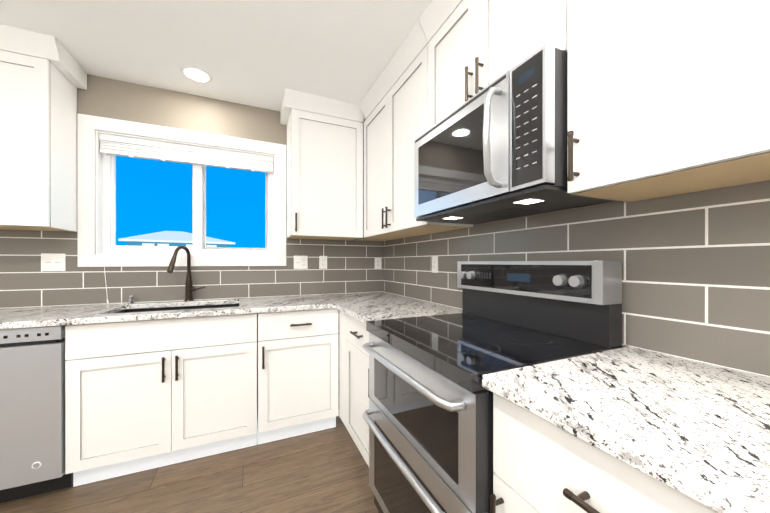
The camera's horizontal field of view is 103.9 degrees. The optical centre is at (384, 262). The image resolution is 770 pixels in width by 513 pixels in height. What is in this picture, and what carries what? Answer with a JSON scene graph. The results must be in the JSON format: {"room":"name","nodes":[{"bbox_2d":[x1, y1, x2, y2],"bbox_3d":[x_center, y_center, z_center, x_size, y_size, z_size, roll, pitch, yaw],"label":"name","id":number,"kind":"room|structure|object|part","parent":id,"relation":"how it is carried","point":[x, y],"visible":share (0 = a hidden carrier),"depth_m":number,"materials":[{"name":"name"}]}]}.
{"room":"kitchen","nodes":[
{"label":"kitchen","id":0,"kind":"room"},
{"bbox_2d":[0,74,356,307],"bbox_3d":[-1.965,-0.038,2.144,4.200,2.470,0.160,0,0,-24],"label":"wall","id":1,"kind":"structure","parent":0,"point":[115,99],"depth_m":2.24,"materials":[{"name":"beige paint"}]},
{"bbox_2d":[0,24,86,231],"bbox_3d":[-2.238,-0.739,1.721,0.677,1.066,0.368,0,0,-24],"label":"upper cabinet","id":2,"kind":"object","parent":1,"relation":"attached to","point":[43,77],"visible":1,"depth_m":1.70,"materials":[{"name":"white wood"}]},
{"bbox_2d":[77,113,285,302],"bbox_3d":[-1.472,-0.358,2.349,1.326,1.271,0.184,0,0,-24],"label":"window","id":3,"kind":"structure","parent":1,"relation":"in","point":[89,179],"depth_m":2.19,"materials":[{"name":"white"}]},
{"bbox_3d":[-1.913,-0.241,2.071,0.027,1.038,0.037,0,0,-24],"label":"blind cord","id":4,"kind":"part","parent":3,"relation":"part of","materials":[{"name":"white plastic"}]},
{"bbox_2d":[99,133,272,172],"bbox_3d":[-1.459,-0.820,2.318,1.124,0.139,0.052,0,0,-24],"label":"window blind","id":5,"kind":"object","parent":3,"relation":"attached to","point":[142,148],"visible":0.92,"depth_m":2.27,"materials":[{"name":"white"}]},
{"bbox_2d":[0,230,382,307],"bbox_3d":[-1.933,0.038,2.066,4.189,0.487,0.007,0,0,-24],"label":"wall tile","id":6,"kind":"structure","parent":1,"relation":"attached to","point":[25,281],"depth_m":2.21,"materials":[{"name":"grey tile"}]},
{"bbox_2d":[41,253,65,270],"bbox_3d":[-2.155,-0.003,1.957,0.116,0.114,0.009,0,0,-24],"label":"outlet","id":7,"kind":"object","parent":6,"relation":"attached to","point":[52,262],"visible":1,"depth_m":1.96,"materials":[{"name":"white plastic"}]},
{"bbox_2d":[294,256,307,268],"bbox_3d":[-0.726,-0.004,2.596,0.116,0.114,0.009,0,0,-24],"label":"double electrical outlet","id":8,"kind":"object","parent":6,"relation":"attached to","point":[300,262],"visible":1,"depth_m":2.60,"materials":[{"name":"white plastic"}]},
{"bbox_2d":[319,256,326,268],"bbox_3d":[-0.548,-0.004,2.676,0.070,0.114,0.008,0,0,-24],"label":"electrical outlet","id":9,"kind":"object","parent":6,"relation":"attached to","point":[322,262],"visible":1,"depth_m":2.67,"materials":[{"name":"white plastic"}]},
{"bbox_2d":[375,257,380,268],"bbox_3d":[-0.066,0.005,2.891,0.070,0.114,0.008,0,0,-24],"label":"outlet","id":10,"kind":"object","parent":6,"relation":"attached to","point":[377,262],"visible":1,"depth_m":2.89,"materials":[{"name":"white plastic"}]},
{"bbox_2d":[280,88,363,239],"bbox_3d":[-0.518,-0.740,2.489,0.625,1.066,0.368,0,0,-24],"label":"upper cabinet","id":11,"kind":"object","parent":1,"relation":"attached to","point":[325,168],"visible":0.98,"depth_m":2.38,"materials":[{"name":"white wood"}]},
{"bbox_2d":[0,416,378,512],"bbox_3d":[-0.871,1.230,-0.301,4.200,0.060,5.200,0,0,-24],"label":"floor","id":12,"kind":"structure","parent":0,"point":[324,471],"depth_m":1.61,"materials":[{"name":"brown wood"}]},
{"bbox_2d":[0,325,72,502],"bbox_3d":[-2.028,0.757,1.668,0.597,0.881,0.600,0,0,-24],"label":"dishwasher","id":13,"kind":"object","parent":12,"relation":"on","point":[32,411],"visible":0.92,"depth_m":1.48,"materials":[{"name":"silver metal"}]},
{"bbox_2d":[65,313,256,486],"bbox_3d":[-1.338,0.756,1.982,0.903,0.882,0.646,0,0,-24],"label":"base cabinet","id":14,"kind":"object","parent":12,"relation":"on","point":[142,395],"visible":0.98,"depth_m":1.70,"materials":[{"name":"white wood"}]},
{"bbox_2d":[257,308,338,444],"bbox_3d":[-0.682,0.755,2.275,0.526,0.882,0.646,0,0,-24],"label":"base cabinet","id":15,"kind":"object","parent":12,"relation":"on","point":[297,373],"visible":0.96,"depth_m":2.02,"materials":[{"name":"white wood"}]},
{"bbox_2d":[338,310,341,419],"bbox_3d":[0.002,0.756,2.143,0.608,0.882,0.222,0,0,-24],"label":"base cabinet","id":16,"kind":"object","parent":12,"relation":"on","point":[340,312],"depth_m":2.09,"materials":[{"name":"white wood"}]},
{"bbox_2d":[0,292,399,328],"bbox_3d":[-1.344,0.298,1.979,3.199,0.032,0.648,0,0,-24],"label":"countertop","id":17,"kind":"structure","parent":16,"relation":"on","point":[44,316],"depth_m":1.86,"materials":[{"name":"stone"}]},
{"bbox_2d":[127,295,134,303],"bbox_3d":[-1.746,0.253,2.072,0.043,0.058,0.044,0,0,-24],"label":"air gap cap","id":18,"kind":"object","parent":17,"relation":"on","point":[130,299],"visible":1,"depth_m":2.06,"materials":[{"name":"silver metal"}]},
{"bbox_2d":[116,304,238,312],"bbox_3d":[-1.345,0.451,1.984,0.730,0.272,0.430,0,0,-24],"label":"sink bowl","id":19,"kind":"object","parent":17,"relation":"attached to","point":[176,308],"visible":0.02,"depth_m":2.15,"materials":[{"name":"grey metal"}]},
{"bbox_2d":[167,246,204,300],"bbox_3d":[-1.415,0.080,2.157,0.210,0.404,0.196,0,0,-24],"label":"faucet","id":20,"kind":"object","parent":17,"relation":"on","point":[189,288],"visible":1,"depth_m":2.20,"materials":[{"name":"brown metal"}]},
{"bbox_2d":[332,296,461,323],"bbox_3d":[0.089,0.298,1.898,0.648,0.032,0.660,0,0,-24],"label":"countertop","id":21,"kind":"structure","parent":16,"relation":"on","point":[364,307],"depth_m":1.86,"materials":[{"name":"stone"}]},
{"bbox_2d":[342,312,368,466],"bbox_3d":[0.132,0.756,1.851,0.608,0.882,0.535,0,0,-24],"label":"base cabinet","id":22,"kind":"object","parent":12,"relation":"on","point":[353,333],"depth_m":1.81,"materials":[{"name":"white wood"}]},
{"bbox_2d":[363,261,622,512],"bbox_3d":[0.332,0.596,1.225,0.696,1.205,0.758,0,0,-24],"label":"range","id":23,"kind":"object","parent":12,"relation":"on","point":[428,416],"visible":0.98,"depth_m":1.06,"materials":[{"name":"silver metal"}]},
{"bbox_2d":[490,393,716,512],"bbox_3d":[0.656,0.758,0.633,0.646,0.882,0.573,0,0,-24],"label":"base cabinet","id":24,"kind":"object","parent":12,"relation":"on","point":[540,465],"visible":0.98,"depth_m":0.61,"materials":[{"name":"white wood"}]},
{"bbox_2d":[482,346,769,512],"bbox_3d":[0.661,0.300,0.624,0.644,0.032,0.600,0,0,-24],"label":"countertop","id":25,"kind":"structure","parent":24,"relation":"on","point":[698,431],"depth_m":0.57,"materials":[{"name":"stone"}]},
{"bbox_2d":[0,0,431,123],"bbox_3d":[-0.871,-1.294,-0.305,4.200,0.050,5.200,0,0,-24],"label":"ceiling","id":26,"kind":"structure","parent":0,"point":[264,54],"depth_m":1.73,"materials":[{"name":"white paint"}]},
{"bbox_2d":[181,66,212,82],"bbox_3d":[-1.271,-1.270,2.036,0.184,0.006,0.184,0,0,-24],"label":"recessed light","id":27,"kind":"object","parent":26,"relation":"in","point":[196,74],"visible":1,"depth_m":2.03,"materials":[{"name":"white"}]},
{"bbox_2d":[473,201,627,346],"bbox_3d":[1.068,-0.036,0.652,0.120,2.470,5.360,0,0,-24],"label":"wall","id":28,"kind":"structure","parent":0,"point":[553,212],"depth_m":1.26,"materials":[{"name":"beige paint"}]},
{"bbox_2d":[355,238,387,240],"bbox_3d":[-0.087,-0.691,2.678,0.314,0.967,0.375,0,0,-24],"label":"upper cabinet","id":29,"kind":"object","parent":28,"relation":"attached to","point":[361,239],"depth_m":2.81,"materials":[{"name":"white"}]},
{"bbox_2d":[363,24,472,239],"bbox_3d":[0.167,-0.739,2.111,0.314,1.066,0.983,0,0,-24],"label":"upper cabinet","id":30,"kind":"object","parent":28,"relation":"attached to","point":[394,105],"depth_m":1.96,"materials":[{"name":"white wood"}]},
{"bbox_2d":[419,0,567,129],"bbox_3d":[0.501,-0.954,1.298,0.368,0.634,0.758,0,0,-24],"label":"upper cabinet","id":31,"kind":"object","parent":28,"relation":"attached to","point":[475,47],"visible":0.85,"depth_m":1.23,"materials":[{"name":"white wood"}]},
{"bbox_2d":[414,43,614,224],"bbox_3d":[0.456,-0.424,1.279,0.466,0.418,0.756,0,0,-24],"label":"microwave","id":32,"kind":"object","parent":31,"relation":"attached to","point":[496,149],"visible":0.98,"depth_m":1.02,"materials":[{"name":"silver metal"}]},
{"bbox_3d":[0.358,-0.424,1.012,0.070,0.341,0.024,0,0,-24],"label":"handle","id":33,"kind":"part","parent":32,"relation":"part of","materials":[{"name":"silver metal"}]},
{"bbox_2d":[383,180,769,376],"bbox_3d":[0.634,0.035,1.465,0.007,0.495,3.199,0,0,-24],"label":"wall tile","id":34,"kind":"structure","parent":28,"relation":"attached to","point":[695,276],"depth_m":0.94,"materials":[{"name":"grey tile"}]},
{"bbox_2d":[432,256,437,272],"bbox_3d":[0.346,0.012,2.090,0.008,0.114,0.070,0,0,-24],"label":"outlet","id":35,"kind":"object","parent":34,"relation":"attached to","point":[434,264],"visible":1,"depth_m":2.08,"materials":[{"name":"white plastic"}]},
{"bbox_2d":[567,0,769,201],"bbox_3d":[0.785,-0.737,0.662,0.368,1.066,0.625,0,0,-24],"label":"upper cabinet","id":36,"kind":"object","parent":28,"relation":"attached to","point":[668,98],"visible":1,"depth_m":0.70,"materials":[{"name":"white wood"}]},
{"label":"outside","id":37,"kind":"structure","parent":0,"visible":0},
{"bbox_3d":[-16.955,2.256,28.582,70.000,0.200,59.340,0,0,-24],"label":"ground","id":38,"kind":"structure","parent":37,"visible":0},
{"bbox_2d":[118,231,234,246],"bbox_3d":[-13.714,0.029,20.350,5.800,4.280,5.210,0,0,-34],"label":"house","id":39,"kind":"structure","parent":38,"relation":"on","point":[172,238],"depth_m":18.34,"materials":[{"name":"white"}]}
]}

